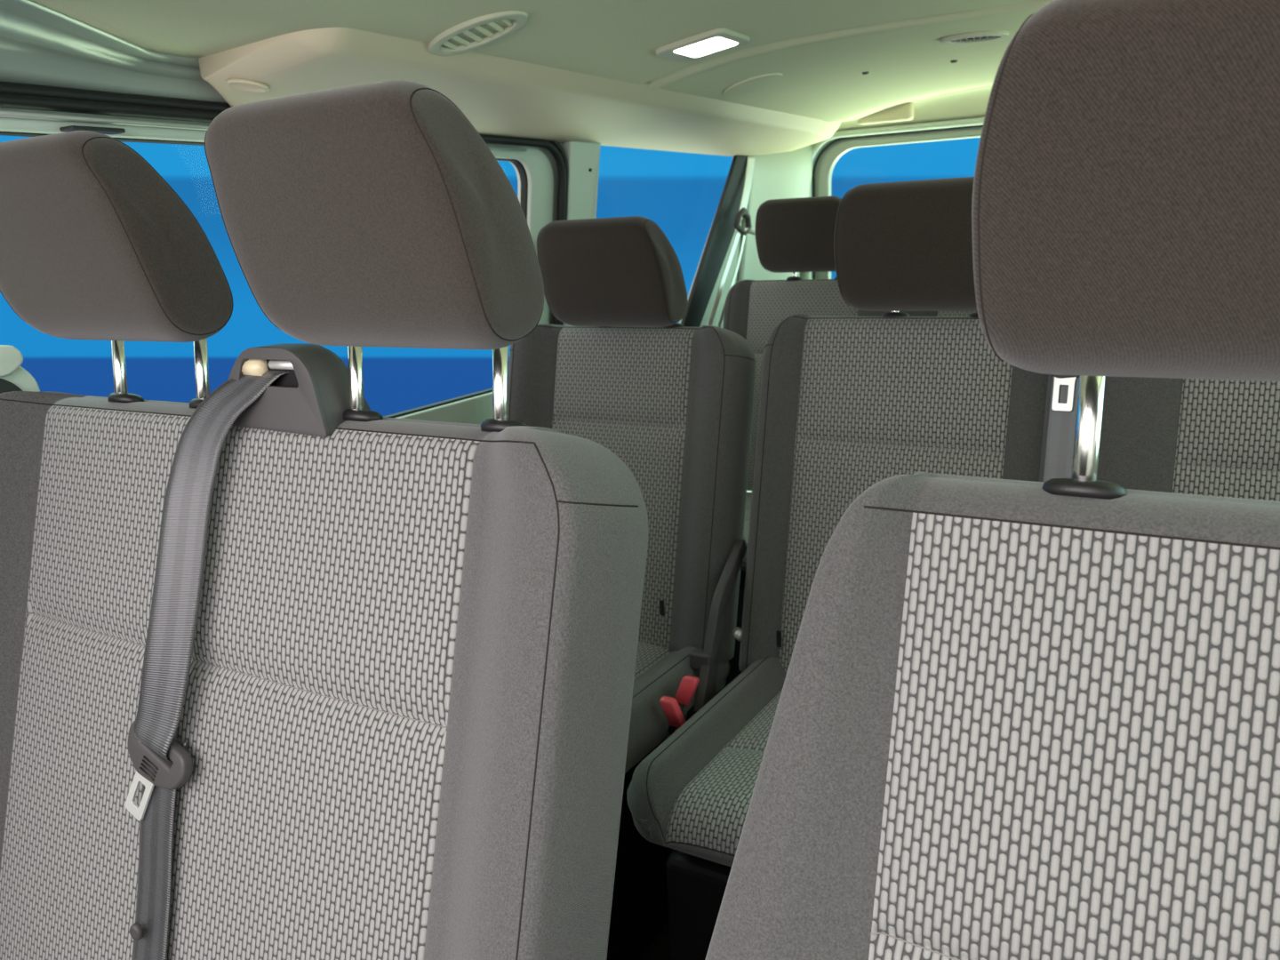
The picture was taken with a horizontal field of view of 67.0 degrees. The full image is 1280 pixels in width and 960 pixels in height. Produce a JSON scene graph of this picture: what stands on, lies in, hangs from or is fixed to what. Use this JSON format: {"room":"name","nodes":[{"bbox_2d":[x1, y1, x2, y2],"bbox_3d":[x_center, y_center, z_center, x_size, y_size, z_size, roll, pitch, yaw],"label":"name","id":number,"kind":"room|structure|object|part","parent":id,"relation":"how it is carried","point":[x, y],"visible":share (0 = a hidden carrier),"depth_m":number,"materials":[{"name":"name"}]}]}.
{"room":"vehicle interior","nodes":[
{"label":"vehicle interior","id":0,"kind":"room"},
{"bbox_2d":[0,90,751,492],"bbox_3d":[-0.524,0.029,1.823,0.196,1.470,3.900,6,17,30],"label":"wall","id":1,"kind":"structure","parent":0,"point":[553,163],"depth_m":2.00,"materials":[{"name":"grey paint"}]},
{"bbox_2d":[0,344,39,393],"bbox_3d":[-0.835,0.081,1.095,0.058,0.475,0.358,6,17,30],"label":"box","id":2,"kind":"object","parent":1,"relation":"attached to","point":[13,377],"visible":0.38,"depth_m":1.16,"materials":[{"name":"grey"}]},
{"bbox_2d":[0,0,227,103],"bbox_3d":[-0.310,-0.535,1.080,0.796,0.119,2.950,6,17,30],"label":"trim","id":3,"kind":"structure","parent":1,"relation":"attached to","point":[40,44],"depth_m":1.17,"materials":[{"name":"grey plastic"}]},
{"bbox_2d":[0,109,553,424],"bbox_3d":[-0.551,0.025,1.744,0.220,1.218,1.301,6,17,30],"label":"door","id":4,"kind":"structure","parent":1,"relation":"in","point":[532,167],"depth_m":1.91,"materials":[{"name":"grey"}]},
{"bbox_3d":[-0.509,-0.545,1.527,0.008,0.008,1.100,6,17,30],"label":"rail","id":5,"kind":"part","parent":4,"relation":"part of","materials":[{"name":"grey paint"}]},
{"bbox_2d":[0,92,566,325],"bbox_3d":[-0.537,0.029,1.729,0.174,1.255,1.346,6,17,30],"label":"window frame","id":6,"kind":"structure","parent":1,"relation":"attached to","point":[12,100],"depth_m":1.27,"materials":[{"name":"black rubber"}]},
{"bbox_2d":[0,81,568,325],"bbox_3d":[-0.539,0.022,1.732,0.173,1.266,1.371,6,17,30],"label":"trim","id":7,"kind":"structure","parent":1,"relation":"attached to","point":[4,87],"depth_m":1.25,"materials":[{"name":"black rubber"}]},
{"bbox_2d":[562,141,743,327],"bbox_3d":[0.109,-0.519,2.713,0.122,0.825,1.172,6,17,30],"label":"trim","id":8,"kind":"structure","parent":1,"relation":"attached to","point":[582,157],"depth_m":2.19,"materials":[{"name":"grey plastic"}]},
{"bbox_2d":[680,154,749,327],"bbox_3d":[0.228,-0.682,2.828,0.037,0.542,0.460,10,19,39],"label":"trim","id":9,"kind":"structure","parent":1,"relation":"attached to","point":[723,229],"depth_m":2.81,"materials":[{"name":"black rubber"}]},
{"bbox_2d":[706,156,755,327],"bbox_3d":[0.257,-0.663,2.821,0.055,0.545,0.355,11,20,42],"label":"belt","id":10,"kind":"object","parent":1,"relation":"hanging from","point":[742,214],"visible":0.71,"depth_m":2.83,"materials":[{"name":"grey fabric"}]},
{"bbox_3d":[0.346,-0.733,2.876,0.075,0.029,0.012,-16,20,-42],"label":"loop lever","id":11,"kind":"part","parent":10,"relation":"part of","materials":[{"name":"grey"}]},
{"bbox_2d":[737,145,812,281],"bbox_3d":[0.417,-0.640,3.106,0.341,0.820,0.114,-16,20,-41],"label":"trim","id":12,"kind":"structure","parent":1,"relation":"attached to","point":[783,175],"depth_m":3.00,"materials":[{"name":"grey plastic"}]},
{"bbox_2d":[30,0,1053,121],"bbox_3d":[0.363,-0.669,1.329,1.635,0.097,3.100,6,17,30],"label":"ceiling","id":13,"kind":"structure","parent":0,"point":[822,50],"depth_m":1.54,"materials":[{"name":"fabric"}]},
{"bbox_2d":[428,10,527,55],"bbox_3d":[-0.224,-0.617,1.335,0.145,0.044,0.098,6,17,30],"label":"ceiling vent","id":14,"kind":"object","parent":13,"relation":"in","point":[479,32],"visible":1,"depth_m":1.33,"materials":[{"name":"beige plastic"}]},
{"bbox_2d":[198,27,841,156],"bbox_3d":[0.007,-0.799,2.107,0.293,0.106,2.055,6,17,30],"label":"air duct","id":15,"kind":"object","parent":13,"relation":"attached to","point":[499,96],"visible":0.81,"depth_m":1.65,"materials":[{"name":"beige plastic"}]},
{"bbox_2d":[655,28,749,62],"bbox_3d":[0.107,-0.740,1.642,0.130,0.030,0.122,6,17,30],"label":"recessed light","id":16,"kind":"object","parent":13,"relation":"in","point":[717,40],"visible":0.98,"depth_m":1.62,"materials":[{"name":"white plastic"}]},
{"bbox_2d":[673,37,738,57],"bbox_3d":[0.112,-0.738,1.639,0.088,0.022,0.092,6,17,30],"label":"diffuser","id":17,"kind":"object","parent":16,"relation":"attached to","point":[702,47],"depth_m":1.63,"materials":[{"name":"white plastic"}]},
{"bbox_2d":[723,72,783,95],"bbox_3d":[0.239,-0.836,2.039,0.127,0.034,0.113,6,17,30],"label":"disc","id":18,"kind":"object","parent":13,"relation":"attached to","point":[754,84],"visible":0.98,"depth_m":2.03,"materials":[{"name":"plastic"}]},
{"bbox_2d":[941,30,1008,44],"bbox_3d":[0.627,-0.829,1.810,0.119,0.008,0.085,6,17,30],"label":"ceiling vent","id":19,"kind":"object","parent":13,"relation":"in","point":[973,37],"visible":1,"depth_m":1.80,"materials":[{"name":"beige plastic"}]},
{"bbox_2d":[639,921,670,959],"bbox_3d":[0.300,0.839,1.537,1.950,0.030,3.950,6,17,30],"label":"floor","id":20,"kind":"structure","parent":0,"point":[660,948],"depth_m":1.66,"materials":[{"name":"black"}]},
{"bbox_2d":[0,80,647,959],"bbox_3d":[-0.517,0.378,0.814,0.868,1.303,0.728,6,17,30],"label":"seat","id":21,"kind":"object","parent":20,"relation":"on","point":[404,722],"visible":0.92,"depth_m":0.87,"materials":[{"name":"grey fabric"}]},
{"bbox_3d":[-0.595,-0.119,1.105,0.014,0.116,0.028,6,17,30],"label":"post","id":22,"kind":"part","parent":21,"relation":"part of","materials":[{"name":"silver metal"}]},
{"bbox_3d":[-0.468,-0.107,1.033,0.014,0.116,0.028,6,17,30],"label":"post","id":23,"kind":"part","parent":21,"relation":"part of","materials":[{"name":"silver metal"}]},
{"bbox_2d":[124,370,288,959],"bbox_3d":[-0.446,0.233,0.978,0.264,0.668,0.105,-14,18,-37],"label":"belt","id":24,"kind":"object","parent":21,"relation":"on","point":[162,763],"visible":0.98,"depth_m":0.95,"materials":[{"name":"fabric"}]},
{"bbox_3d":[-0.506,0.315,0.983,0.049,0.062,0.018,6,17,30],"label":"steel blade","id":25,"kind":"part","parent":24,"relation":"part of","materials":[{"name":"white metal"}]},
{"bbox_3d":[-0.459,0.279,0.991,0.654,0.658,0.216,6,17,30],"label":"fabric panel","id":26,"kind":"part","parent":21,"relation":"part of","materials":[{"name":"fabric"}]},
{"bbox_3d":[-0.417,0.282,0.974,0.866,0.696,0.316,6,17,30],"label":"backrest","id":27,"kind":"part","parent":21,"relation":"part of","materials":[{"name":"grey fabric"}]},
{"bbox_3d":[-0.271,-0.087,0.921,0.014,0.116,0.028,6,17,30],"label":"post","id":28,"kind":"part","parent":21,"relation":"part of","materials":[{"name":"silver metal"}]},
{"bbox_3d":[-0.121,-0.072,0.836,0.014,0.116,0.028,6,17,30],"label":"post","id":29,"kind":"part","parent":21,"relation":"part of","materials":[{"name":"silver metal"}]},
{"bbox_2d":[508,216,756,959],"bbox_3d":[-0.143,0.170,1.707,0.516,1.215,0.669,6,17,30],"label":"seat","id":30,"kind":"object","parent":20,"relation":"on","point":[674,402],"visible":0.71,"depth_m":1.73,"materials":[{"name":"grey fabric"}]},
{"bbox_3d":[-0.052,0.009,1.843,0.295,0.577,0.164,6,17,30],"label":"fabric panel","id":31,"kind":"part","parent":30,"relation":"part of","materials":[{"name":"fabric"}]},
{"bbox_3d":[-0.042,0.010,1.856,0.512,0.603,0.244,6,17,30],"label":"backrest","id":32,"kind":"part","parent":30,"relation":"part of","materials":[{"name":"grey fabric"}]},
{"bbox_3d":[-0.179,0.356,1.675,0.300,0.066,0.483,6,17,30],"label":"fabric panel","id":33,"kind":"part","parent":30,"relation":"part of","materials":[{"name":"fabric"}]},
{"bbox_2d":[659,696,685,729],"bbox_3d":[0.078,0.569,1.584,0.049,0.483,0.064,6,17,30],"label":"buckle","id":34,"kind":"object","parent":30,"relation":"attached to","point":[672,710],"visible":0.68,"depth_m":1.51,"materials":[{"name":"red plastic"}]},
{"bbox_2d":[624,646,730,773],"bbox_3d":[-0.179,0.367,1.677,0.516,0.124,0.487,6,17,30],"label":"cushion","id":35,"kind":"object","parent":30,"relation":"on","point":[660,671],"depth_m":1.58,"materials":[{"name":"grey fabric"}]},
{"bbox_2d":[667,675,699,735],"bbox_3d":[0.094,0.552,1.618,0.090,0.497,0.035,-16,20,-42],"label":"buckle","id":36,"kind":"object","parent":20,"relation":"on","point":[688,685],"visible":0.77,"depth_m":1.55,"materials":[{"name":"red plastic"}]},
{"bbox_2d":[685,538,746,721],"bbox_3d":[0.150,0.442,1.720,0.052,0.654,0.203,9,19,37],"label":"belt","id":37,"kind":"object","parent":20,"relation":"on","point":[706,660],"visible":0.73,"depth_m":1.64,"materials":[{"name":"fabric"}]},
{"bbox_3d":[0.174,0.270,1.696,0.018,0.018,0.020,-6,15,-10],"label":"release knob","id":38,"kind":"part","parent":37,"relation":"part of","materials":[{"name":"silver metal"}]},
{"bbox_2d":[714,195,977,695],"bbox_3d":[0.778,-0.048,2.294,1.507,1.249,0.669,6,17,30],"label":"seat","id":39,"kind":"object","parent":20,"relation":"on","point":[794,236],"visible":0.17,"depth_m":2.60,"materials":[{"name":"grey fabric"}]},
{"bbox_2d":[740,562,746,570],"bbox_3d":[0.743,0.166,2.268,1.496,0.124,0.487,6,17,30],"label":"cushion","id":40,"kind":"object","parent":39,"relation":"on","point":[743,566],"depth_m":2.29,"materials":[{"name":"grey fabric"}]},
{"bbox_3d":[0.310,0.112,2.513,0.320,0.066,0.483,6,17,30],"label":"fabric panel","id":41,"kind":"part","parent":39,"relation":"part of","materials":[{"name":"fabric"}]},
{"bbox_3d":[0.433,-0.256,2.686,0.320,0.577,0.164,6,17,30],"label":"fabric panel","id":42,"kind":"part","parent":39,"relation":"part of","materials":[{"name":"fabric"}]},
{"bbox_3d":[0.884,-0.211,2.450,1.507,0.598,0.225,6,17,30],"label":"backrest","id":43,"kind":"part","parent":39,"relation":"part of","materials":[{"name":"grey fabric"}]},
{"bbox_3d":[0.884,-0.211,2.430,0.300,0.577,0.164,6,17,30],"label":"fabric panel","id":44,"kind":"part","parent":39,"relation":"part of","materials":[{"name":"fabric"}]},
{"bbox_2d":[626,176,1279,959],"bbox_3d":[0.558,0.228,1.299,1.062,1.242,0.679,6,17,30],"label":"seat","id":45,"kind":"object","parent":20,"relation":"on","point":[848,405],"visible":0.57,"depth_m":1.48,"materials":[{"name":"grey fabric"}]},
{"bbox_2d":[626,656,786,867],"bbox_3d":[0.526,0.439,1.270,1.021,0.125,0.497,6,17,30],"label":"cushion","id":46,"kind":"object","parent":45,"relation":"on","point":[692,795],"depth_m":1.33,"materials":[{"name":"grey fabric"}]},
{"bbox_3d":[0.286,0.404,1.405,0.300,0.066,0.493,6,17,30],"label":"fabric panel","id":47,"kind":"part","parent":45,"relation":"part of","materials":[{"name":"fabric"}]},
{"bbox_3d":[0.407,0.045,1.576,0.340,0.596,0.168,6,17,30],"label":"fabric panel","id":48,"kind":"part","parent":45,"relation":"part of","materials":[{"name":"fabric"}]},
{"bbox_3d":[0.661,0.070,1.453,1.062,0.621,0.244,6,17,30],"label":"backrest","id":49,"kind":"part","parent":45,"relation":"part of","materials":[{"name":"grey fabric"}]},
{"bbox_2d":[1038,374,1079,482],"bbox_3d":[0.628,0.026,1.440,0.090,0.548,0.195,6,17,30],"label":"belt","id":50,"kind":"object","parent":45,"relation":"on","point":[1057,452],"visible":0.23,"depth_m":1.42,"materials":[{"name":"fabric"}]},
{"bbox_3d":[0.619,-0.130,1.409,0.033,0.058,0.016,6,17,30],"label":"steel blade","id":51,"kind":"part","parent":50,"relation":"part of","materials":[{"name":"white"}]},
{"bbox_3d":[0.905,0.095,1.293,0.350,0.596,0.168,6,17,30],"label":"fabric panel","id":52,"kind":"part","parent":45,"relation":"part of","materials":[{"name":"fabric"}]},
{"bbox_2d":[705,0,1279,959],"bbox_3d":[0.222,0.446,0.428,0.686,1.296,0.688,6,17,30],"label":"seat","id":53,"kind":"object","parent":20,"relation":"on","point":[1013,719],"visible":1,"depth_m":0.57,"materials":[{"name":"grey fabric"}]},
{"bbox_3d":[0.323,0.327,0.583,0.686,0.612,0.271,6,17,30],"label":"backrest","id":54,"kind":"part","parent":53,"relation":"part of","materials":[{"name":"grey fabric"}]},
{"bbox_3d":[0.309,0.332,0.560,0.360,0.571,0.183,6,17,30],"label":"fabric panel","id":55,"kind":"part","parent":53,"relation":"part of","materials":[{"name":"fabric"}]},
{"bbox_3d":[0.284,-0.027,0.613,0.015,0.117,0.029,6,17,30],"label":"post","id":56,"kind":"part","parent":53,"relation":"part of","materials":[{"name":"silver metal"}]},
{"bbox_2d":[800,116,980,279],"bbox_3d":[1.227,-0.389,2.901,1.840,1.560,0.020,6,17,30],"label":"wall","id":57,"kind":"structure","parent":0,"point":[802,276],"depth_m":3.09,"materials":[{"name":"grey"}]},
{"bbox_2d":[856,102,914,125],"bbox_3d":[0.734,-1.096,2.890,0.165,0.050,0.045,6,17,30],"label":"block","id":58,"kind":"object","parent":57,"relation":"attached to","point":[903,112],"visible":0.73,"depth_m":2.86,"materials":[{"name":"beige plastic"}]},
{"bbox_2d":[804,116,984,279],"bbox_3d":[1.205,-0.712,2.805,1.532,0.687,0.021,6,17,30],"label":"trim","id":59,"kind":"structure","parent":57,"relation":"attached to","point":[972,121],"depth_m":2.94,"materials":[{"name":"grey plastic"}]},
{"bbox_2d":[810,127,982,279],"bbox_3d":[1.228,-0.724,2.844,1.512,0.669,0.032,6,17,30],"label":"door","id":60,"kind":"structure","parent":57,"relation":"in","point":[825,166],"depth_m":3.06,"materials":[{"name":"grey paint"}]},
{"bbox_2d":[812,124,983,279],"bbox_3d":[1.213,-0.720,2.819,1.490,0.643,0.010,6,17,30],"label":"trim","id":61,"kind":"structure","parent":57,"relation":"attached to","point":[829,144],"depth_m":3.01,"materials":[{"name":"black rubber"}]},
{"bbox_2d":[836,85,991,130],"bbox_3d":[1.154,-1.065,2.654,1.600,0.079,0.118,6,17,30],"label":"trim","id":62,"kind":"structure","parent":57,"relation":"attached to","point":[972,102],"depth_m":2.83,"materials":[{"name":"plastic"}]}
]}

